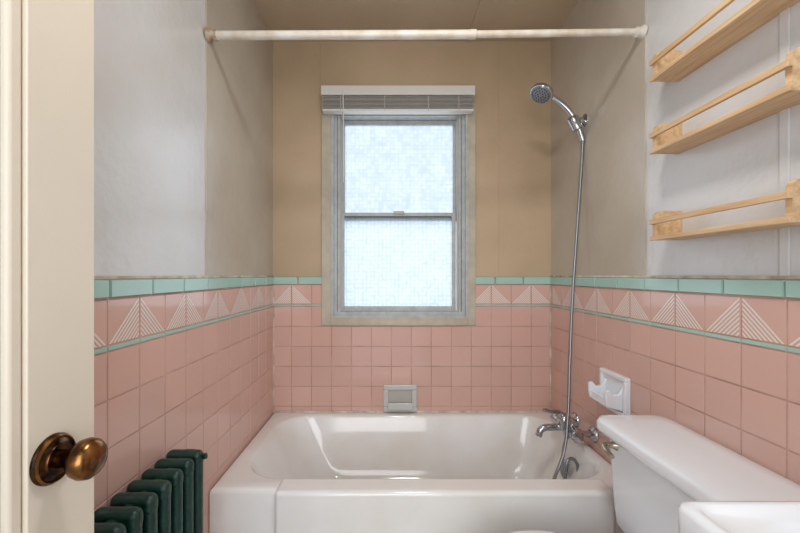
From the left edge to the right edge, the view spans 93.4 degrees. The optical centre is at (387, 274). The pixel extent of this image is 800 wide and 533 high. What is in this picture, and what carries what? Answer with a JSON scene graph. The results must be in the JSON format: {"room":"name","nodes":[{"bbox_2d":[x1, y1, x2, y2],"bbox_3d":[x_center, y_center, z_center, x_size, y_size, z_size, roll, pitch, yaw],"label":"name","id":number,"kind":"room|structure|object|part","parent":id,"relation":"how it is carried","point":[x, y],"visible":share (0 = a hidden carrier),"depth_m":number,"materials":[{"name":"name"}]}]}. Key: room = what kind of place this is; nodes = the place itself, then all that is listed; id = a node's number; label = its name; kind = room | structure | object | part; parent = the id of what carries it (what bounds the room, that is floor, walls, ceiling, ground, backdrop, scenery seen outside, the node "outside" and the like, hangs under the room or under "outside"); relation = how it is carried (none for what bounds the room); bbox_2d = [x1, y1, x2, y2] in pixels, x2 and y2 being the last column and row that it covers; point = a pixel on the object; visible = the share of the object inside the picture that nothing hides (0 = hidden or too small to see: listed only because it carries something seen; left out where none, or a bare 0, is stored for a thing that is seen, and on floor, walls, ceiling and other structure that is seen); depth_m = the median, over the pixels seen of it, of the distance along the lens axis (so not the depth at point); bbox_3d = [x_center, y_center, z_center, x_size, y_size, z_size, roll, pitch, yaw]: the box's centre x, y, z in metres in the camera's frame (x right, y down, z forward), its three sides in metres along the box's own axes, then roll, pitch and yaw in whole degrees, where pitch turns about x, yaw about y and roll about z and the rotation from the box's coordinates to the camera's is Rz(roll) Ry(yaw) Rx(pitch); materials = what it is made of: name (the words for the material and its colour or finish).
{"room":"bathroom","nodes":[
{"label":"bathroom","id":0,"kind":"room"},
{"bbox_2d":[94,0,273,354],"bbox_3d":[-0.672,-0.070,0.945,0.116,2.400,2.450,0,0,0],"label":"wall","id":1,"kind":"structure","parent":0,"point":[149,55],"depth_m":0.99,"materials":[{"name":"white paint"}]},
{"bbox_2d":[1,0,20,532],"bbox_3d":[-0.465,0.060,0.188,0.026,1.700,0.560,0,0,0],"label":"trim","id":2,"kind":"structure","parent":1,"relation":"attached to","point":[10,9],"depth_m":0.45,"materials":[{"name":"paint"}]},
{"bbox_2d":[94,284,272,518],"bbox_3d":[-0.625,0.578,0.885,0.009,1.105,2.330,0,0,0],"label":"grout","id":3,"kind":"structure","parent":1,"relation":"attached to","point":[139,296],"depth_m":1.00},
{"bbox_2d":[94,285,273,532],"bbox_3d":[-0.622,0.592,0.885,0.006,1.075,2.328,0,0,0],"label":"tiles","id":4,"kind":"structure","parent":3,"relation":"attached to","point":[159,357],"depth_m":1.14,"materials":[{"name":"pink tile"}]},
{"bbox_2d":[94,288,271,347],"bbox_3d":[-0.619,0.105,0.886,0.001,0.098,2.260,0,0,0],"label":"relief","id":5,"kind":"object","parent":4,"relation":"attached to","point":[95,335],"visible":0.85,"depth_m":1.09,"materials":[{"name":"white tile"}]},
{"bbox_2d":[94,275,272,279],"bbox_3d":[-0.626,0.006,0.885,0.008,0.008,2.330,0,0,0],"label":"bead","id":6,"kind":"object","parent":1,"relation":"attached to","point":[95,277],"visible":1,"depth_m":1.05},
{"bbox_2d":[205,0,272,275],"bbox_3d":[-0.627,-0.625,1.675,0.005,1.290,0.750,0,0,0],"label":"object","id":7,"kind":"structure","parent":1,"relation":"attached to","point":[238,73],"depth_m":1.58,"materials":[{"name":"beige paint"}]},
{"bbox_2d":[204,25,647,43],"bbox_3d":[0.131,-0.836,1.310,1.513,0.060,0.052,0,0,0],"label":"shower curtain rod","id":8,"kind":"object","parent":7,"relation":"attached to","point":[211,35],"visible":1,"depth_m":1.30,"materials":[{"name":"metal"}]},
{"bbox_2d":[273,41,550,305],"bbox_3d":[0.131,-0.070,2.102,1.521,2.400,0.136,0,0,0],"label":"wall","id":9,"kind":"structure","parent":0,"point":[524,123],"depth_m":2.05,"materials":[{"name":"beige paint"}]},
{"bbox_2d":[321,103,475,324],"bbox_3d":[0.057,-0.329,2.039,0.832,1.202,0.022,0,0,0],"label":"window frame","id":10,"kind":"structure","parent":9,"relation":"attached to","point":[325,118],"depth_m":2.03,"materials":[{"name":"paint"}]},
{"bbox_2d":[342,121,455,310],"bbox_3d":[0.061,-0.333,2.102,0.647,1.065,0.064,0,0,0],"label":"window","id":11,"kind":"structure","parent":9,"relation":"in","point":[452,307],"depth_m":2.09,"materials":[{"name":"metal"}]},
{"bbox_2d":[321,85,474,182],"bbox_3d":[0.052,-0.742,2.000,0.811,0.505,0.061,0,0,0],"label":"window blind","id":12,"kind":"object","parent":11,"relation":"attached to","point":[337,99],"visible":1,"depth_m":1.98,"materials":[{"name":"white plastic"}]},
{"bbox_3d":[0.052,-0.868,2.002,0.795,0.012,0.048,0,0,0],"label":"rail","id":13,"kind":"part","parent":12,"relation":"part of","materials":[{"name":"white plastic"}]},
{"bbox_3d":[0.055,-0.322,2.084,0.590,0.008,0.002,0,0,0],"label":"meeting rail groove","id":14,"kind":"part","parent":11,"relation":"part of","materials":[{"name":"grey wood"}]},
{"bbox_3d":[0.060,-0.344,2.078,0.060,0.016,0.016,0,0,0],"label":"sash latch","id":15,"kind":"part","parent":11,"relation":"part of","materials":[{"name":"white metal"}]},
{"bbox_3d":[0.061,-0.583,2.123,0.647,0.565,0.022,0,0,0],"label":"upper sash","id":16,"kind":"part","parent":11,"relation":"part of","materials":[{"name":"white glass"}]},
{"bbox_2d":[340,118,457,310],"bbox_3d":[0.061,-0.333,2.075,0.647,1.065,0.010,0,0,0],"label":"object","id":17,"kind":"object","parent":9,"relation":"attached to","point":[340,118],"visible":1,"depth_m":2.07,"materials":[{"name":"grey"}]},
{"bbox_2d":[330,114,468,317],"bbox_3d":[0.062,-0.319,2.045,0.744,1.102,0.031,0,0,0],"label":"bead","id":18,"kind":"object","parent":9,"relation":"attached to","point":[332,315],"visible":1,"depth_m":2.03,"materials":[{"name":"metal"}]},
{"bbox_2d":[337,117,461,311],"bbox_3d":[0.062,-0.330,2.050,0.676,1.060,0.003,0,0,0],"label":"groove","id":19,"kind":"object","parent":9,"relation":"attached to","point":[337,117],"visible":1,"depth_m":2.05,"materials":[{"name":"grey"}]},
{"bbox_2d":[273,280,550,410],"bbox_3d":[0.131,0.578,2.045,1.504,1.105,0.009,0,0,0],"label":"grout","id":20,"kind":"structure","parent":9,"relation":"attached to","point":[291,306],"depth_m":2.04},
{"bbox_2d":[274,285,550,410],"bbox_3d":[0.131,0.592,2.042,1.502,1.075,0.006,0,0,0],"label":"tiles","id":21,"kind":"structure","parent":20,"relation":"attached to","point":[301,316],"depth_m":2.04,"materials":[{"name":"pink tile"}]},
{"bbox_2d":[383,384,416,411],"bbox_3d":[0.065,0.663,2.012,0.180,0.145,0.056,0,0,0],"label":"soap dish","id":22,"kind":"object","parent":21,"relation":"attached to","point":[396,397],"visible":1,"depth_m":2.02,"materials":[{"name":"grey ceramic"}]},
{"bbox_2d":[388,403,412,409],"bbox_3d":[0.065,0.694,2.010,0.132,0.036,0.052,0,0,0],"label":"tray","id":23,"kind":"object","parent":22,"relation":"on","point":[391,406],"depth_m":1.98,"materials":[{"name":"grey ceramic"}]},
{"bbox_2d":[275,285,548,302],"bbox_3d":[0.130,0.105,2.039,1.496,0.098,0.001,0,0,0],"label":"relief","id":24,"kind":"object","parent":21,"relation":"attached to","point":[490,285],"visible":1,"depth_m":2.04,"materials":[{"name":"white tile"}]},
{"bbox_2d":[273,286,550,412],"bbox_3d":[0.131,0.402,2.037,1.501,0.684,0.007,0,0,0],"label":"bead","id":25,"kind":"object","parent":9,"relation":"attached to","point":[273,286],"visible":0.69,"depth_m":2.03},
{"bbox_2d":[253,0,579,40],"bbox_3d":[0.131,-1.320,0.895,1.721,0.100,2.550,0,0,0],"label":"ceiling","id":26,"kind":"structure","parent":0,"point":[275,14],"depth_m":1.84,"materials":[{"name":"paint"}]},
{"bbox_2d":[466,0,484,41],"bbox_3d":[0.435,-1.267,1.125,0.020,0.006,1.850,0,0,0],"label":"trim","id":27,"kind":"structure","parent":26,"relation":"attached to","point":[481,2],"depth_m":1.83,"materials":[{"name":"beige paint"}]},
{"bbox_2d":[550,0,799,353],"bbox_3d":[0.933,-0.070,0.945,0.116,2.400,2.450,0,0,0],"label":"wall","id":28,"kind":"structure","parent":0,"point":[740,164],"depth_m":1.01,"materials":[{"name":"white paint"}]},
{"bbox_2d":[530,83,587,478],"bbox_3d":[0.766,0.053,1.652,0.248,1.808,0.183,0,0,0],"label":"handheld shower","id":29,"kind":"object","parent":28,"relation":"attached to","point":[540,93],"visible":0.84,"depth_m":1.68,"materials":[{"name":"silver metal"}]},
{"bbox_3d":[0.800,-0.713,1.700,0.182,0.225,0.025,0,0,0],"label":"handle","id":30,"kind":"part","parent":29,"relation":"part of","materials":[{"name":"silver metal"}]},
{"bbox_2d":[551,0,645,275],"bbox_3d":[0.888,-0.625,1.675,0.005,1.290,0.750,0,0,0],"label":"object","id":31,"kind":"structure","parent":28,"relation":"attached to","point":[603,79],"depth_m":1.56,"materials":[{"name":"beige paint"}]},
{"bbox_2d":[551,284,799,478],"bbox_3d":[0.886,0.578,0.885,0.009,1.105,2.330,0,0,0],"label":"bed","id":32,"kind":"object","parent":28,"relation":"attached to","point":[675,292],"visible":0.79,"depth_m":1.05,"materials":[{"name":"grey concrete"}]},
{"bbox_2d":[551,285,799,484],"bbox_3d":[0.883,0.592,0.885,0.006,1.075,2.328,0,0,0],"label":"tiles","id":33,"kind":"structure","parent":32,"relation":"attached to","point":[763,370],"depth_m":1.09,"materials":[{"name":"pink tile"}]},
{"bbox_2d":[535,408,598,442],"bbox_3d":[0.773,0.661,1.689,0.217,0.142,0.237,0,0,0],"label":"faucet","id":34,"kind":"object","parent":33,"relation":"attached to","point":[558,417],"depth_m":1.67,"materials":[{"name":"silver metal"}]},
{"bbox_2d":[588,367,630,414],"bbox_3d":[0.841,0.450,1.450,0.080,0.150,0.170,0,0,0],"label":"soap dish","id":35,"kind":"object","parent":33,"relation":"attached to","point":[613,391],"visible":0.95,"depth_m":1.41,"materials":[{"name":"white ceramic"}]},
{"bbox_3d":[0.836,0.458,1.507,0.070,0.092,0.014,0,0,0],"label":"arm","id":36,"kind":"part","parent":35,"relation":"part of","materials":[{"name":"white ceramic"}]},
{"bbox_2d":[591,390,605,405],"bbox_3d":[0.839,0.473,1.450,0.064,0.034,0.116,0,0,0],"label":"tray","id":37,"kind":"object","parent":35,"relation":"on","point":[598,395],"depth_m":1.45,"materials":[{"name":"white ceramic"}]},
{"bbox_3d":[0.836,0.458,1.393,0.070,0.092,0.014,0,0,0],"label":"arm","id":38,"kind":"part","parent":35,"relation":"part of","materials":[{"name":"white ceramic"}]},
{"bbox_3d":[0.875,0.450,1.450,0.012,0.150,0.170,0,0,0],"label":"plate","id":39,"kind":"part","parent":35,"relation":"part of","materials":[{"name":"white ceramic"}]},
{"bbox_2d":[553,288,799,346],"bbox_3d":[0.880,0.105,0.886,0.001,0.098,2.260,0,0,0],"label":"relief","id":40,"kind":"object","parent":33,"relation":"attached to","point":[737,300],"visible":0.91,"depth_m":1.10,"materials":[{"name":"white tile"}]},
{"bbox_2d":[551,275,799,279],"bbox_3d":[0.887,0.006,0.885,0.008,0.008,2.330,0,0,0],"label":"bead","id":41,"kind":"object","parent":28,"relation":"attached to","point":[699,277],"visible":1,"depth_m":1.05},
{"bbox_2d":[649,47,799,154],"bbox_3d":[0.845,-0.413,0.955,0.090,0.089,0.404,0,0,0],"label":"wall shelf","id":42,"kind":"object","parent":28,"relation":"attached to","point":[668,138],"visible":1,"depth_m":0.90,"materials":[{"name":"brown wood"}]},
{"bbox_2d":[649,0,799,81],"bbox_3d":[0.845,-0.635,0.955,0.090,0.089,0.404,0,0,0],"label":"wall shelf","id":43,"kind":"object","parent":28,"relation":"attached to","point":[668,64],"visible":1,"depth_m":0.96,"materials":[{"name":"brown wood"}]},
{"bbox_3d":[0.805,-0.647,0.955,0.010,0.015,0.404,0,0,0],"label":"rail","id":44,"kind":"part","parent":43,"relation":"part of","materials":[{"name":"brown wood"}]},
{"bbox_2d":[649,179,799,240],"bbox_3d":[0.845,-0.149,0.955,0.090,0.089,0.404,0,0,0],"label":"wall shelf","id":45,"kind":"object","parent":28,"relation":"attached to","point":[666,225],"visible":1,"depth_m":0.89,"materials":[{"name":"brown wood"}]},
{"bbox_3d":[0.805,-0.162,0.955,0.010,0.015,0.404,0,0,0],"label":"rail","id":46,"kind":"part","parent":45,"relation":"part of","materials":[{"name":"brown wood"}]},
{"bbox_3d":[0.131,1.180,0.895,1.721,0.100,2.550,0,0,0],"label":"floor","id":47,"kind":"structure","parent":0,"visible":0},
{"bbox_2d":[21,0,93,532],"bbox_3d":[-0.466,0.110,0.188,0.036,2.020,0.776,0,0,0],"label":"door","id":48,"kind":"structure","parent":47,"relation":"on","point":[57,36],"depth_m":0.51,"materials":[{"name":"paint"}]},
{"bbox_2d":[0,0,0,532],"bbox_3d":[-0.467,0.060,0.188,0.014,1.680,0.540,0,0,0],"label":"panel","id":49,"kind":"object","parent":48,"relation":"attached to","point":[0,0],"visible":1,"depth_m":0.45,"materials":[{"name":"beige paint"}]},
{"bbox_2d":[29,432,107,486],"bbox_3d":[-0.416,0.245,0.503,0.064,0.065,0.065,0,0,0],"label":"door knob","id":50,"kind":"object","parent":48,"relation":"attached to","point":[48,473],"depth_m":0.49,"materials":[{"name":"brown metal"}]},
{"bbox_2d":[34,433,75,485],"bbox_3d":[-0.442,0.245,0.503,0.005,0.063,0.063,0,0,0],"label":"ring","id":51,"kind":"object","parent":50,"relation":"attached to","point":[36,466],"depth_m":0.48,"materials":[{"name":"brown metal"}]},
{"bbox_3d":[-0.412,0.245,0.503,0.054,0.053,0.053,0,0,0],"label":"knob","id":52,"kind":"part","parent":50,"relation":"part of","materials":[{"name":"gold metal"}]},
{"bbox_2d":[94,449,207,532],"bbox_3d":[-0.557,0.807,0.856,0.112,0.645,0.493,0,0,0],"label":"radiator","id":53,"kind":"object","parent":47,"relation":"on","point":[168,496],"visible":0.98,"depth_m":0.89,"materials":[{"name":"green metal"}]},
{"bbox_2d":[209,413,622,532],"bbox_3d":[0.131,0.932,1.656,1.496,0.396,0.764,0,0,0],"label":"bathtub","id":54,"kind":"object","parent":47,"relation":"on","point":[301,472],"visible":0.83,"depth_m":1.43,"materials":[{"name":"ceramic"}]},
{"bbox_3d":[0.194,0.932,1.321,1.162,0.396,0.094,0,0,0],"label":"apron panel","id":55,"kind":"part","parent":54,"relation":"part of","materials":[{"name":"ceramic"}]},
{"bbox_3d":[0.786,0.859,1.680,0.030,0.068,0.070,0,0,0],"label":"overflow plate","id":56,"kind":"part","parent":54,"relation":"part of","materials":[{"name":"silver metal"}]},
{"bbox_2d":[508,415,799,532],"bbox_3d":[0.533,0.786,0.955,0.693,0.688,0.520,0,0,0],"label":"toilet","id":57,"kind":"object","parent":47,"relation":"on","point":[658,463],"visible":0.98,"depth_m":0.96,"materials":[{"name":"white ceramic"}]},
{"bbox_3d":[0.407,0.758,0.945,0.437,0.020,0.352,0,0,0],"label":"seat lid","id":58,"kind":"part","parent":57,"relation":"part of","materials":[{"name":"white ceramic"}]},
{"bbox_3d":[0.648,0.518,1.116,0.023,0.027,0.066,0,0,14],"label":"lever","id":59,"kind":"part","parent":57,"relation":"part of","materials":[{"name":"silver metal"}]},
{"bbox_3d":[0.675,0.512,1.135,0.026,0.032,0.032,0,0,0],"label":"lever","id":60,"kind":"part","parent":57,"relation":"part of","materials":[{"name":"silver metal"}]},
{"bbox_3d":[0.778,0.627,0.955,0.187,0.285,0.470,0,0,0],"label":"tank","id":61,"kind":"part","parent":57,"relation":"part of","materials":[{"name":"white ceramic"}]},
{"bbox_3d":[0.767,0.466,0.955,0.226,0.048,0.520,0,0,0],"label":"tank lid","id":62,"kind":"part","parent":57,"relation":"part of","materials":[{"name":"white ceramic"}]},
{"bbox_2d":[678,501,799,532],"bbox_3d":[0.647,0.685,0.306,0.464,0.890,0.492,0,0,0],"label":"sink","id":63,"kind":"object","parent":47,"relation":"on","point":[693,516],"visible":1,"depth_m":0.52,"materials":[{"name":"white ceramic"}]}
]}

